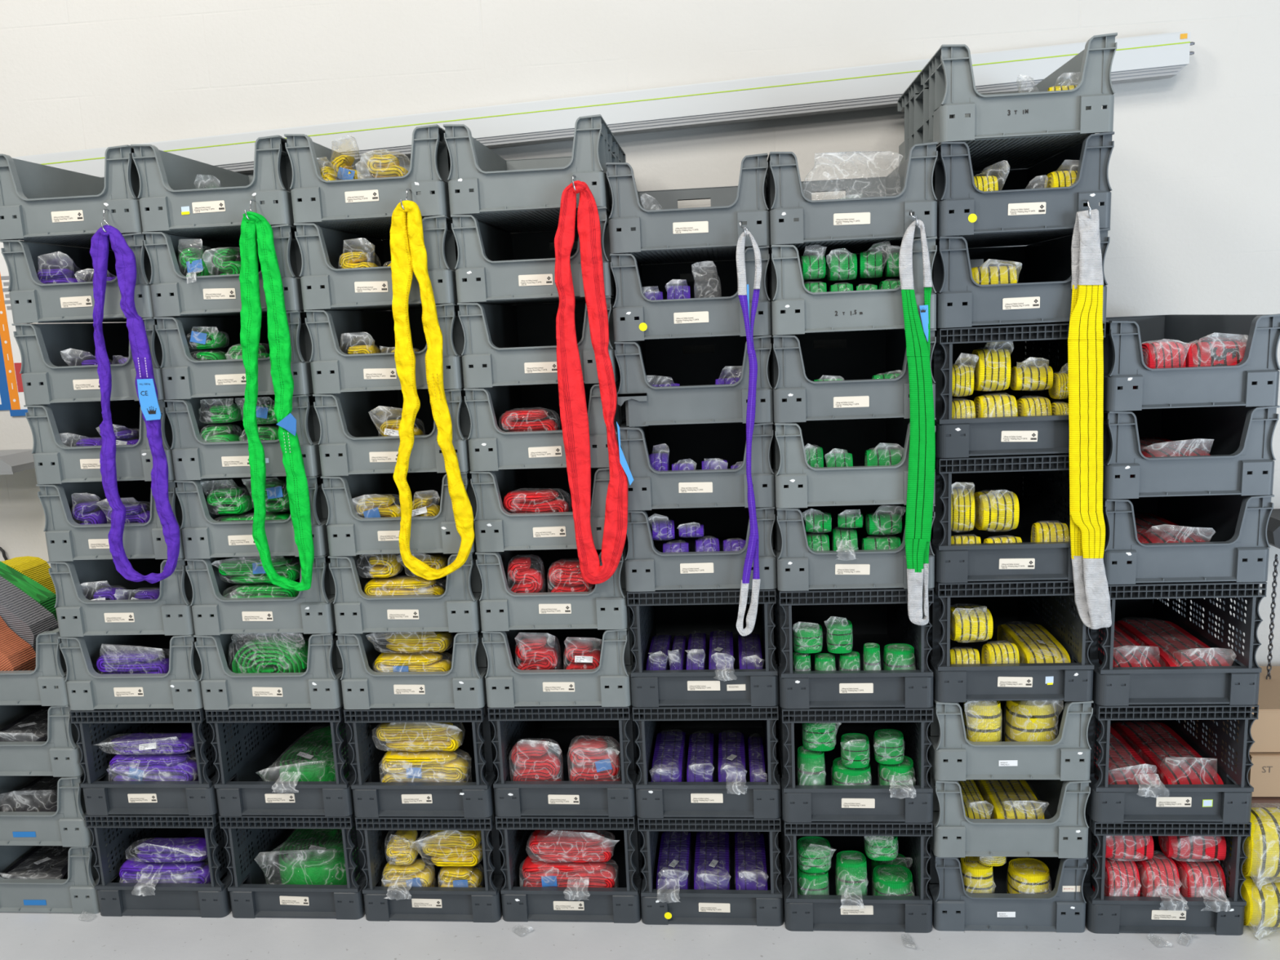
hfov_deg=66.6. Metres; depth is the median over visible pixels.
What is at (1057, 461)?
grille
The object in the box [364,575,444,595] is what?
sling
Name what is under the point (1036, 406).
sling
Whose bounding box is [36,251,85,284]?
sling
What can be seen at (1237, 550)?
storage bin
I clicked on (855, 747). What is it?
sling
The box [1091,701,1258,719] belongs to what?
grille
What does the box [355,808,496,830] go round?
grille
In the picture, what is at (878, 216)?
storage bin
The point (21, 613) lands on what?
folded webbing
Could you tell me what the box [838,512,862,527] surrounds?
sling
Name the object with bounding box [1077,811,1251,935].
crate
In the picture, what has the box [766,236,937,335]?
storage bin
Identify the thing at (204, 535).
storage bin
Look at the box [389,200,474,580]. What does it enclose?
sling
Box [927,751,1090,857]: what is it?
storage bin
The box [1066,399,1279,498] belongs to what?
storage bin
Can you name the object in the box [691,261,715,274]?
plastic bag
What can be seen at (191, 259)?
sling
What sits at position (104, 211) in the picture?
hook
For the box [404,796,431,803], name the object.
print
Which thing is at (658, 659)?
sling
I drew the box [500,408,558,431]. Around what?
sling
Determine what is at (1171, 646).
sling
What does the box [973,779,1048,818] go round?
sling
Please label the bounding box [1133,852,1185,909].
sling
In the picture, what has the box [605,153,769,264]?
storage bin
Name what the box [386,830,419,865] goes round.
sling
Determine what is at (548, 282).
print
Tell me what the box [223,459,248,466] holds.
print
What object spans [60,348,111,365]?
sling
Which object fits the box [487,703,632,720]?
grille
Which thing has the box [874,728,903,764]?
sling
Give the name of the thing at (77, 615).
storage bin
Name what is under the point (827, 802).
crate
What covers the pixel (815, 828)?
grille
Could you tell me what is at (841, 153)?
plastic bag
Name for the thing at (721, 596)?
grille
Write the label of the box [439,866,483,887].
sling
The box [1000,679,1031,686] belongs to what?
print
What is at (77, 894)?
storage bin
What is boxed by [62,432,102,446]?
sling
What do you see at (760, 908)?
crate
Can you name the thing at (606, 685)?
storage bin
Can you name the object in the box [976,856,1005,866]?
sling
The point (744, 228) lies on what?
hook
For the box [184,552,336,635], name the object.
storage bin
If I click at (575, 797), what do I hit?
print
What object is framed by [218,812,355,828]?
grille
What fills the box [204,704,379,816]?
crate
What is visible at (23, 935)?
floor
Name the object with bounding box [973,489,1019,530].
sling
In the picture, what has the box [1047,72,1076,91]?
sling
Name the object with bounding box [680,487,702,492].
print
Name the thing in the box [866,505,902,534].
sling
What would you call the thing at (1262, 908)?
sling
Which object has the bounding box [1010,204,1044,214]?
print
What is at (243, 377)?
print
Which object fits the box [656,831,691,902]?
sling
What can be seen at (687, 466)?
sling
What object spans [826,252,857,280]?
sling
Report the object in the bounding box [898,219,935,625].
sling
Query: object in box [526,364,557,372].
print
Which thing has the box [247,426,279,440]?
sling
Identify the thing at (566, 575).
sling
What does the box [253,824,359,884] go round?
sling
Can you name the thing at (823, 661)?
sling
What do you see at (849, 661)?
sling
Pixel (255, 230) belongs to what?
sling
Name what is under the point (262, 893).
crate
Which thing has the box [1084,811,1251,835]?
grille
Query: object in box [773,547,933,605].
grille
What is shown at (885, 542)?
sling
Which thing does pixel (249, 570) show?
sling
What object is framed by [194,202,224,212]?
print
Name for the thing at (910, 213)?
hook
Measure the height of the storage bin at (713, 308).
0.219 m
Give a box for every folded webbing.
[0,560,57,622]
[0,575,58,653]
[0,616,35,671]
[1,555,56,594]
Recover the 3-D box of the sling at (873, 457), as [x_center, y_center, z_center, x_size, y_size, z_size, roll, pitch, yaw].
[0.630,-0.030,2.511,0.093,0.145,0.090,-2,9,5]
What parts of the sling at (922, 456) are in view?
webbing leg, webbing leg, webbing leg, webbing leg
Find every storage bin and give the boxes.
[0,144,163,250]
[0,231,217,323]
[0,627,69,706]
[0,704,142,777]
[0,723,153,847]
[0,827,155,914]
[11,317,164,404]
[23,399,175,484]
[35,479,185,561]
[47,557,195,636]
[57,633,204,710]
[130,134,310,246]
[142,223,370,316]
[153,310,313,399]
[164,393,321,480]
[173,474,328,559]
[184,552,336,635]
[193,629,343,710]
[284,124,459,239]
[293,214,497,311]
[303,302,473,394]
[312,387,479,475]
[320,470,485,555]
[328,550,488,634]
[335,609,490,709]
[443,114,626,233]
[450,206,617,305]
[457,295,621,388]
[463,376,626,471]
[470,466,632,551]
[475,533,634,631]
[481,607,635,707]
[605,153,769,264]
[609,245,771,342]
[613,335,773,426]
[619,420,775,511]
[624,484,777,591]
[764,142,937,256]
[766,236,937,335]
[768,328,936,422]
[770,417,936,508]
[772,503,935,591]
[897,32,1117,172]
[924,131,1114,248]
[924,227,1110,328]
[926,839,1088,933]
[927,697,1093,780]
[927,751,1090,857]
[1047,480,1274,584]
[1050,313,1279,411]
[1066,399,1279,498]
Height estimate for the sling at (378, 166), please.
0.158 m
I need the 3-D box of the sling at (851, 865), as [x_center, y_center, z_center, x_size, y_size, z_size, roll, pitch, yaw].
[0.587,1.134,2.702,0.089,0.172,0.123,-2,9,5]
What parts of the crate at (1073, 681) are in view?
panel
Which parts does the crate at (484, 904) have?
panel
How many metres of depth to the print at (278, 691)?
2.74 m
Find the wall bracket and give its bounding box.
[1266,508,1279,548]
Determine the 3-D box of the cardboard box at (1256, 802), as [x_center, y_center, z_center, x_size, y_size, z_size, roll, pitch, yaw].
[2.030,1.004,2.991,0.504,0.234,0.363,-2,9,5]
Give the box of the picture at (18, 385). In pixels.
[13,362,23,391]
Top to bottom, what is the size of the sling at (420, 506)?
0.157 m
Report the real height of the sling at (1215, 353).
0.167 m
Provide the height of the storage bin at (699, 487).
0.219 m
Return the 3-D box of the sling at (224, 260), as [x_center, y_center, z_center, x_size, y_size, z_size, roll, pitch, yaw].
[-1.095,-0.539,2.604,0.093,0.162,0.107,-2,9,5]
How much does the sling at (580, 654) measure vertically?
0.179 m
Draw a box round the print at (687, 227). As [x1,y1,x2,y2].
[675,226,697,232]
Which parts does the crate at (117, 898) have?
panel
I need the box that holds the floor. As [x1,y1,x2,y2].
[0,846,1279,959]
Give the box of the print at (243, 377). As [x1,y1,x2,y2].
[217,376,244,383]
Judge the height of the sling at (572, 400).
1.019 m
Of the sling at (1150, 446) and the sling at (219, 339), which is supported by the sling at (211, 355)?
the sling at (219, 339)
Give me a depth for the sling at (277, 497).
2.68 m
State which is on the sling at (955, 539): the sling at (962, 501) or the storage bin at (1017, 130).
the sling at (962, 501)
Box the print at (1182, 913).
[1154,912,1185,919]
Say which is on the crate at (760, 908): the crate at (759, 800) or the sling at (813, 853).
the crate at (759, 800)
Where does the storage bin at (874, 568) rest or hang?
on the crate at (880, 616)
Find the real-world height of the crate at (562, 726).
0.321 m
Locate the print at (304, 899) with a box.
[282,898,308,904]
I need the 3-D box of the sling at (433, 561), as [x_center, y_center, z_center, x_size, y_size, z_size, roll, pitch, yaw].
[-0.594,0.228,2.693,0.127,0.072,0.088,-2,9,5]
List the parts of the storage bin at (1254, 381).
panel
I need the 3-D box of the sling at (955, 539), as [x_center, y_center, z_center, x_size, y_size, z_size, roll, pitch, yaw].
[0.842,0.192,2.531,0.082,0.099,0.051,-2,9,5]
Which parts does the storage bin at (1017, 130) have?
panel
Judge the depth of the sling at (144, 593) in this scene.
2.77 m
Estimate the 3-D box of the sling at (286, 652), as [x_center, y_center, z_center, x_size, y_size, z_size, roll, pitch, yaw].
[-1.054,0.519,2.802,0.244,0.202,0.114,-2,9,5]
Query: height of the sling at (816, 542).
0.124 m
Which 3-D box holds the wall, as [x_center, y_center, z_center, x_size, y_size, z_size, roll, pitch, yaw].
[0.212,-1.343,3.048,10.500,5.000,0.120,-2,9,5]
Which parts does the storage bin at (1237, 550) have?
panel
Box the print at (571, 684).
[544,684,573,691]
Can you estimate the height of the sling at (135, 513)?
0.160 m
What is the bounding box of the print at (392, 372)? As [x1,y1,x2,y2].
[366,370,395,378]
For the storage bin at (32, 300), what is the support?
on the storage bin at (49, 376)
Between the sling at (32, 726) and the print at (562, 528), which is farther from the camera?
the sling at (32, 726)
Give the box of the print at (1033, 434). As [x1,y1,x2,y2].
[1003,432,1036,440]
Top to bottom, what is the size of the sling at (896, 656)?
0.133 m
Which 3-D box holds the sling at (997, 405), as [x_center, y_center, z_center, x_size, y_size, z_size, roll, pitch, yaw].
[0.907,-0.152,2.491,0.092,0.139,0.094,-2,9,5]
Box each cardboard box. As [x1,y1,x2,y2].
[1195,720,1279,796]
[1210,666,1279,751]
[1251,796,1279,807]
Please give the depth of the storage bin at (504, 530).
2.60 m
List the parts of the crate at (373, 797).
panel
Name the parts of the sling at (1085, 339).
webbing leg, webbing leg, webbing leg, webbing leg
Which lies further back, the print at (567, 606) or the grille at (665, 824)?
the grille at (665, 824)
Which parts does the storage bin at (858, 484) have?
panel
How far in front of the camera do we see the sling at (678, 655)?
2.78 m
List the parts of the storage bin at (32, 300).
panel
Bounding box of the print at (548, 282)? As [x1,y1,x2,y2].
[520,276,551,284]
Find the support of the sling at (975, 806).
in the storage bin at (954, 834)
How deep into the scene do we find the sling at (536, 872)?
2.80 m
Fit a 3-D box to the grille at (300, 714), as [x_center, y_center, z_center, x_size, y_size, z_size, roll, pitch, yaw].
[-1.009,0.615,3.036,0.392,0.037,0.596,-2,9,5]
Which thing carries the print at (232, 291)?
attached to the storage bin at (173, 294)
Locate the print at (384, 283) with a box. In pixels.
[356,283,386,291]
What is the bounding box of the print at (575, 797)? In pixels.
[550,796,578,803]
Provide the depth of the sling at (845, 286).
2.43 m
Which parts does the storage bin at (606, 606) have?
panel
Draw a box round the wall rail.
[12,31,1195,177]
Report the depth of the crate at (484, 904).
2.80 m
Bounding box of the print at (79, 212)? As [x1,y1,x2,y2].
[53,212,82,220]
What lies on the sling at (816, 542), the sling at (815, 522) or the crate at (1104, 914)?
the sling at (815, 522)
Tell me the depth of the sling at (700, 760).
2.81 m
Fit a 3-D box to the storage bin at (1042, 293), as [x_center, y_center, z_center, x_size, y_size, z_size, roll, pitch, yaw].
[0.954,-0.537,2.651,0.400,0.219,0.598,-2,9,5]
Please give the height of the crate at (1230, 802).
0.321 m
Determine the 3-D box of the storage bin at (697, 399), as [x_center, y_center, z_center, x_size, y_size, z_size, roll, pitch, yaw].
[0.163,-0.299,2.773,0.399,0.219,0.598,-2,9,5]
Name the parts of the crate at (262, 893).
panel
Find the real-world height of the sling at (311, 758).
0.130 m
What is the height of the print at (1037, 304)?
0.020 m
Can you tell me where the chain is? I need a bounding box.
[1266,554,1278,679]
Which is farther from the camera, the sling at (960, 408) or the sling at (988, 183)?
the sling at (960, 408)
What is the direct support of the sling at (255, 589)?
in the storage bin at (213, 609)
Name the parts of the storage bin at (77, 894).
panel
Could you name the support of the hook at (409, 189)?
attached to the storage bin at (365, 206)
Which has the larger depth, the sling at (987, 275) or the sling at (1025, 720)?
the sling at (1025, 720)
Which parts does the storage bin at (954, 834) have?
panel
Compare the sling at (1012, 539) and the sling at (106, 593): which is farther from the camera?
the sling at (106, 593)
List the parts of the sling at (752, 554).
webbing leg, webbing leg, webbing leg, webbing leg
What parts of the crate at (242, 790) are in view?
panel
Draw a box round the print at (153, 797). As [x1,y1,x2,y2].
[129,795,155,802]
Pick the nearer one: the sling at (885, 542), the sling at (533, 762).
the sling at (885, 542)
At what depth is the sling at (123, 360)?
2.66 m
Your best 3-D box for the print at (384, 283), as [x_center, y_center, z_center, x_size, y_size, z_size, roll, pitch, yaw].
[-0.693,-0.497,2.518,0.080,0.020,0.001,0,10,5]
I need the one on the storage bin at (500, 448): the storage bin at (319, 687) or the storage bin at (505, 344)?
the storage bin at (505, 344)
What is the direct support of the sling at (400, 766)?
in the crate at (373, 797)
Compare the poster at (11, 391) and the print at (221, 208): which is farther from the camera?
the poster at (11, 391)
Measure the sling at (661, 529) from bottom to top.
0.080 m
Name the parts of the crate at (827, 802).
panel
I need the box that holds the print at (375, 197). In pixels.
[346,192,377,201]
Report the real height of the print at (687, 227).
0.013 m
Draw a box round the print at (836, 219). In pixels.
[835,218,858,224]
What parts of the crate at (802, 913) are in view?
panel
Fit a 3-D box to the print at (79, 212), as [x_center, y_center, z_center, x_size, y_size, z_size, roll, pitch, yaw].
[-1.506,-0.692,2.566,0.080,0.020,0.001,-2,9,5]
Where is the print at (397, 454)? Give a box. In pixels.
[371,453,398,461]
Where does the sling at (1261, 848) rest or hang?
on the sling at (1262, 908)
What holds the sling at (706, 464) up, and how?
in the storage bin at (699, 487)
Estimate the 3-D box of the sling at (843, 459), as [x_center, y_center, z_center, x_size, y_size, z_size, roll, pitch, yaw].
[0.511,-0.020,2.514,0.074,0.136,0.090,-2,9,5]
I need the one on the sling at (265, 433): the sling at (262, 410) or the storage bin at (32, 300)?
the sling at (262, 410)
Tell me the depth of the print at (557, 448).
2.56 m
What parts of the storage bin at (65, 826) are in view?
panel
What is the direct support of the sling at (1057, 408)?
in the crate at (956, 437)
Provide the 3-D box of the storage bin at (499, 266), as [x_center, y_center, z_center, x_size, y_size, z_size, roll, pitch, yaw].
[-0.252,-0.618,2.759,0.400,0.219,0.599,-2,9,5]
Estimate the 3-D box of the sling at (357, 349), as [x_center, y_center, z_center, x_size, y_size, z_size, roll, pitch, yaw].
[-0.750,-0.324,2.610,0.120,0.142,0.098,-2,9,5]
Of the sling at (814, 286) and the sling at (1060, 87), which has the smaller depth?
the sling at (1060, 87)
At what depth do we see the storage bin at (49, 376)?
2.65 m
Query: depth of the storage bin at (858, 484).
2.48 m
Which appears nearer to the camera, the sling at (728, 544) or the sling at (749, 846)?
the sling at (728, 544)
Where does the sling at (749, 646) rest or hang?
in the crate at (682, 612)
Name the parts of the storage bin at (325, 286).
panel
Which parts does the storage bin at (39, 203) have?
panel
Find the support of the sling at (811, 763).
in the crate at (827, 802)
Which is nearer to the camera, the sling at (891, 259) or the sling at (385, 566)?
the sling at (891, 259)
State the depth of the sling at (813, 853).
2.69 m
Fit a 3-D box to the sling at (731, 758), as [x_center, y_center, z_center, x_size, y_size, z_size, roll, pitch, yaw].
[0.267,0.823,2.829,0.087,0.124,0.382,-2,9,5]
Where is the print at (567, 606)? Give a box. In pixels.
[542,605,570,613]
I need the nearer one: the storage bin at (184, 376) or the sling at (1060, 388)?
the sling at (1060, 388)
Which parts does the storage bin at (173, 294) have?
panel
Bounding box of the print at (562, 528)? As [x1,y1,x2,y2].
[535,528,564,537]
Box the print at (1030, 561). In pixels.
[1002,560,1033,568]
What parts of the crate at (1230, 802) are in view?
panel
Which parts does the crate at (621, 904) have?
panel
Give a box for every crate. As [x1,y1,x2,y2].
[69,706,275,815]
[84,811,275,917]
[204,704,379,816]
[218,812,391,919]
[343,686,497,817]
[355,808,505,922]
[487,703,639,817]
[495,813,644,923]
[626,588,779,706]
[632,705,781,818]
[637,817,783,926]
[773,547,933,708]
[775,703,933,822]
[776,755,933,933]
[927,579,1093,702]
[929,321,1106,457]
[930,453,1073,582]
[1044,581,1266,706]
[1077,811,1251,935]
[1079,701,1258,822]
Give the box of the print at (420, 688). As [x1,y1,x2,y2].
[395,687,424,693]
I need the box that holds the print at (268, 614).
[244,613,271,620]
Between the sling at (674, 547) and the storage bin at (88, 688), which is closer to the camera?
the sling at (674, 547)
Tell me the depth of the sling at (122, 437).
2.70 m
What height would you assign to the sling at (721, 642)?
0.130 m
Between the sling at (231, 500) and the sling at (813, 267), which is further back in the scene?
the sling at (231, 500)
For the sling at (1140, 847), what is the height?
0.105 m
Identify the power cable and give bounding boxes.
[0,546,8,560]
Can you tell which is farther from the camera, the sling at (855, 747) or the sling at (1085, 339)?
the sling at (855, 747)
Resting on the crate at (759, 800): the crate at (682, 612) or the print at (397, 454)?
the crate at (682, 612)
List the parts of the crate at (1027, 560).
panel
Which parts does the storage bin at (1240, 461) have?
panel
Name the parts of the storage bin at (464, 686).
panel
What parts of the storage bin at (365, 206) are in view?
panel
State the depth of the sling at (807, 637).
2.59 m
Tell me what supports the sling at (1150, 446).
in the storage bin at (1240, 461)
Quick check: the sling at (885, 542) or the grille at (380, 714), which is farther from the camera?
the grille at (380, 714)
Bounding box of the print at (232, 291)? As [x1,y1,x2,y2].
[204,290,234,298]
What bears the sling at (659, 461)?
in the storage bin at (699, 487)
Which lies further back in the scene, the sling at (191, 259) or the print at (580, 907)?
the print at (580, 907)
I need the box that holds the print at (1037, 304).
[1004,299,1039,308]
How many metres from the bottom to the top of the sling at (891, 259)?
0.076 m
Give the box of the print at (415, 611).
[391,611,417,617]
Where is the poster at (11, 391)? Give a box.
[0,242,27,416]
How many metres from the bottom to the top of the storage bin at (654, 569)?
0.219 m
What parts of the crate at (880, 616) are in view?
panel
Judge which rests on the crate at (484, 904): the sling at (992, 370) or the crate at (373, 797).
the crate at (373, 797)
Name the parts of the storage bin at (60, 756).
panel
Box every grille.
[69,706,211,723]
[84,811,224,828]
[204,704,349,723]
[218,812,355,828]
[343,686,496,722]
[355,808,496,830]
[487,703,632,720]
[495,813,636,830]
[626,588,776,605]
[632,705,778,720]
[637,817,781,831]
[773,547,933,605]
[776,755,933,836]
[780,706,933,723]
[929,321,1106,344]
[933,579,1074,597]
[934,453,1069,473]
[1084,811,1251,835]
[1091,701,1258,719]
[1107,581,1266,599]
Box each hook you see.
[100,208,115,232]
[244,199,255,219]
[400,188,412,209]
[572,174,575,190]
[739,220,747,236]
[909,209,919,226]
[1083,199,1090,217]
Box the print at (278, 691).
[253,689,281,695]
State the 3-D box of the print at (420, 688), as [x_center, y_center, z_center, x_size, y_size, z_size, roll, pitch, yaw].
[-0.637,0.582,2.699,0.080,0.020,0.001,-1,10,5]
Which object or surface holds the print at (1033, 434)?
attached to the crate at (956, 437)
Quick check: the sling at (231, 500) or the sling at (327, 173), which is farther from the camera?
the sling at (231, 500)
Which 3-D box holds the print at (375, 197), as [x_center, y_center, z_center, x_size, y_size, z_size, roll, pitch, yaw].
[-0.707,-0.721,2.483,0.080,0.020,0.001,-2,9,5]
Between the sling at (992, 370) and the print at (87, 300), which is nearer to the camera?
the sling at (992, 370)
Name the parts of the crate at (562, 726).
panel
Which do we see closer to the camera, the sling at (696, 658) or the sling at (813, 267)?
the sling at (813, 267)
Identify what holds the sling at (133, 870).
in the crate at (117, 898)
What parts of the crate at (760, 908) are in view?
panel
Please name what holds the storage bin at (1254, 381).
on the storage bin at (1240, 461)
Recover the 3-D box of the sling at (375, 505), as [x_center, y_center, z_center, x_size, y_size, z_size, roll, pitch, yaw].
[-0.717,0.105,2.672,0.141,0.155,0.110,-2,9,5]
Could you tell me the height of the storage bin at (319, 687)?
0.219 m
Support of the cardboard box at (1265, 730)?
on the cardboard box at (1264, 775)
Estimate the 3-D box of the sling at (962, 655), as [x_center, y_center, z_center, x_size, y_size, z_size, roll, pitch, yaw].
[0.861,0.502,2.591,0.078,0.111,0.064,-2,9,5]
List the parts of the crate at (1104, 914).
panel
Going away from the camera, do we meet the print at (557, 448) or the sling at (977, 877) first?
the print at (557, 448)
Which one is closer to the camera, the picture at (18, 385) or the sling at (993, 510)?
the sling at (993, 510)
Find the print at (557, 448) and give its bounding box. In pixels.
[530,448,560,457]
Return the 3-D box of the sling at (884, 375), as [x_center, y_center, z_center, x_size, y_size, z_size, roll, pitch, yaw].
[0.634,-0.226,2.473,0.088,0.107,0.050,-2,9,5]
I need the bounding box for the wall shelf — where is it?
[0,448,35,475]
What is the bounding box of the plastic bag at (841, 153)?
[803,151,902,182]
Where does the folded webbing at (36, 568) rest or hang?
in the storage bin at (46, 685)
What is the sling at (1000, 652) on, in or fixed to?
in the crate at (1073, 681)
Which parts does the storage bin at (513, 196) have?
panel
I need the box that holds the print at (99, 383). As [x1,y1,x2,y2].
[75,382,99,389]
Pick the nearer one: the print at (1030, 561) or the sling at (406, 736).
the print at (1030, 561)
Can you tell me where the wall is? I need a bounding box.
[0,0,1279,726]
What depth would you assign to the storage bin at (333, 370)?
2.56 m
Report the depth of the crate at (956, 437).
2.44 m
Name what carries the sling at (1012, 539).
in the crate at (1027, 560)
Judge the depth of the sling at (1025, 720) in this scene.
2.58 m
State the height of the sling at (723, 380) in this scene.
0.133 m
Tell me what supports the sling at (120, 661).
in the storage bin at (88, 688)
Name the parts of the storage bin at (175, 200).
panel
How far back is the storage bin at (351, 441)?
2.60 m
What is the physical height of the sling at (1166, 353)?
0.158 m
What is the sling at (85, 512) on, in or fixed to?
in the storage bin at (67, 540)
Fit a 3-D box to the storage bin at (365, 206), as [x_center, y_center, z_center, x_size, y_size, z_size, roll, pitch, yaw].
[-0.673,-0.822,2.757,0.400,0.219,0.599,-2,9,5]
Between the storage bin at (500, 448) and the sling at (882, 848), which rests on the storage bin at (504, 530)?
the storage bin at (500, 448)
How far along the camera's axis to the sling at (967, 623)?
2.55 m
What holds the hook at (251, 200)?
attached to the storage bin at (175, 200)
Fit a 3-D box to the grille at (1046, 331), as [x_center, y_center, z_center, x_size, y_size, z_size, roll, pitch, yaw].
[0.959,-0.408,2.674,0.392,0.037,0.596,-2,9,5]
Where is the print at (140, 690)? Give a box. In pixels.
[116,689,142,695]
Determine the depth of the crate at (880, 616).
2.58 m
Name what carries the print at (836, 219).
attached to the storage bin at (878, 216)
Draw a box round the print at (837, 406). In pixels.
[835,401,857,407]
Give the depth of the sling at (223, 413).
2.65 m
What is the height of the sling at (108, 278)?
0.124 m
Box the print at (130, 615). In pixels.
[106,614,133,622]
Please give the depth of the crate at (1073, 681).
2.54 m
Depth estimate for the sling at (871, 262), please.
2.41 m
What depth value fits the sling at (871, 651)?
2.58 m
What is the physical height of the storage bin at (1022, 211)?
0.219 m
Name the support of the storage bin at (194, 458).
on the storage bin at (204, 535)
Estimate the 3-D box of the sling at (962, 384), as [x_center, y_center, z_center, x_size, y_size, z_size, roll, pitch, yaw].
[0.814,-0.268,2.474,0.061,0.112,0.117,-2,9,5]
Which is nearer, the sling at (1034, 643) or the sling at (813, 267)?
the sling at (813, 267)
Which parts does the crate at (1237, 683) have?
panel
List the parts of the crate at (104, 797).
panel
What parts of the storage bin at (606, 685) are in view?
panel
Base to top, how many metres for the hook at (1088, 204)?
0.046 m
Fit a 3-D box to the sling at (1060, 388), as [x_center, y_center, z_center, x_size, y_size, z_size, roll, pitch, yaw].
[1.058,-0.251,2.446,0.034,0.097,0.098,-2,9,1]
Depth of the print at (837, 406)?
2.45 m
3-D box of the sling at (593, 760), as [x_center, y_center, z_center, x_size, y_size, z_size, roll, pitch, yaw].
[-0.128,0.820,2.752,0.157,0.186,0.108,-2,9,5]
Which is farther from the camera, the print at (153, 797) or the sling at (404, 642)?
the print at (153, 797)
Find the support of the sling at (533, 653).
in the storage bin at (606, 685)
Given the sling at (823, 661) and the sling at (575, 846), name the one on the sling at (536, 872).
the sling at (575, 846)
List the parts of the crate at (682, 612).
panel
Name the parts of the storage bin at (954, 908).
panel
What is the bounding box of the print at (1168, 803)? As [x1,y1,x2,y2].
[1158,799,1190,806]
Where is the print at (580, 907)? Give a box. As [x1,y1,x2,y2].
[555,903,583,909]
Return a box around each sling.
[0,706,50,742]
[0,775,61,811]
[1,845,71,879]
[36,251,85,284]
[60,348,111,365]
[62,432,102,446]
[71,493,111,524]
[74,268,115,280]
[80,581,129,599]
[89,225,179,583]
[96,644,168,674]
[103,498,160,540]
[105,732,194,754]
[109,751,199,781]
[112,424,150,462]
[114,588,169,615]
[117,355,128,364]
[119,856,211,896]
[136,837,207,862]
[178,240,215,279]
[190,326,227,349]
[195,351,230,360]
[200,424,242,442]
[200,480,253,515]
[203,248,240,275]
[208,398,243,422]
[211,555,300,583]
[220,512,290,520]
[228,345,269,359]
[230,582,299,598]
[231,632,308,673]
[239,211,314,591]
[243,479,289,511]
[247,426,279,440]
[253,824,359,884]
[256,396,277,423]
[259,723,349,791]
[317,159,337,180]
[330,134,362,180]
[338,238,378,268]
[342,332,380,354]
[352,494,400,517]
[355,150,408,178]
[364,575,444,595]
[368,553,401,577]
[370,405,423,435]
[372,631,452,652]
[373,651,452,671]
[374,722,462,751]
[381,346,418,352]
[382,748,470,782]
[382,858,436,899]
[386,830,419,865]
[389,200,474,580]
[397,553,448,568]
[411,495,439,516]
[417,830,482,866]
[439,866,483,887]
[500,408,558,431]
[502,488,569,513]
[507,556,544,592]
[511,739,563,781]
[515,634,558,670]
[519,854,616,900]
[528,829,619,862]
[548,559,595,592]
[554,180,633,584]
[564,638,600,669]
[568,737,622,781]
[636,286,662,319]
[646,375,679,386]
[646,634,671,670]
[648,451,669,471]
[648,516,674,540]
[648,731,686,782]
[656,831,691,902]
[662,542,688,552]
[666,279,690,299]
[667,635,686,670]
[671,459,693,470]
[678,524,703,537]
[685,632,706,670]
[686,732,714,782]
[693,831,730,889]
[694,537,719,551]
[702,457,727,469]
[708,631,734,678]
[715,368,740,384]
[718,732,746,795]
[723,539,745,551]
[730,465,740,468]
[734,831,768,889]
[736,230,761,635]
[737,633,763,669]
[747,736,766,782]
[792,622,822,653]
[793,651,810,671]
[796,836,835,872]
[797,746,825,785]
[797,866,828,895]
[799,246,826,279]
[801,444,823,487]
[802,533,829,570]
[802,722,839,751]
[804,282,826,292]
[805,509,831,532]
[813,377,842,381]
[814,653,835,671]
[825,448,853,466]
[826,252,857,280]
[826,617,852,653]
[829,283,853,291]
[831,528,857,559]
[831,756,871,785]
[835,850,866,907]
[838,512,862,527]
[839,651,860,671]
[840,733,869,768]
[856,284,877,290]
[860,244,888,278]
[862,536,901,550]
[863,643,879,670]
[864,443,902,466]
[864,835,897,861]
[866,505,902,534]
[871,370,900,378]
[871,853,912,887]
[872,864,913,896]
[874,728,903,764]
[878,280,900,289]
[879,755,914,797]
[883,643,914,670]
[884,246,899,276]
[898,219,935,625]
[950,605,992,640]
[950,648,980,664]
[951,352,978,395]
[951,400,975,418]
[951,482,974,530]
[951,535,981,544]
[957,779,993,818]
[960,856,992,893]
[963,700,1001,742]
[965,164,1008,213]
[970,342,1013,391]
[971,258,1022,284]
[973,394,1017,417]
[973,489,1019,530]
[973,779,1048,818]
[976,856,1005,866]
[981,642,1019,663]
[983,536,1022,543]
[997,623,1071,663]
[1003,700,1063,741]
[1007,857,1049,893]
[1009,357,1053,390]
[1016,396,1051,416]
[1031,522,1069,542]
[1044,164,1077,187]
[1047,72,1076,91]
[1048,364,1068,399]
[1050,402,1068,414]
[1067,208,1111,629]
[1088,624,1160,666]
[1092,857,1141,896]
[1093,721,1160,795]
[1096,835,1153,859]
[1111,721,1223,784]
[1114,618,1235,666]
[1118,435,1213,477]
[1126,512,1214,563]
[1133,338,1190,389]
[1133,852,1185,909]
[1158,835,1226,861]
[1173,857,1229,911]
[1182,332,1247,367]
[1228,871,1279,938]
[1229,807,1279,889]
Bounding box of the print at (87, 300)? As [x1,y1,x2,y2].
[63,297,91,305]
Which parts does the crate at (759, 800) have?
panel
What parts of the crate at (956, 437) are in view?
panel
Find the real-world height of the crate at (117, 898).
0.321 m
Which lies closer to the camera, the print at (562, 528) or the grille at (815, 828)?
the print at (562, 528)

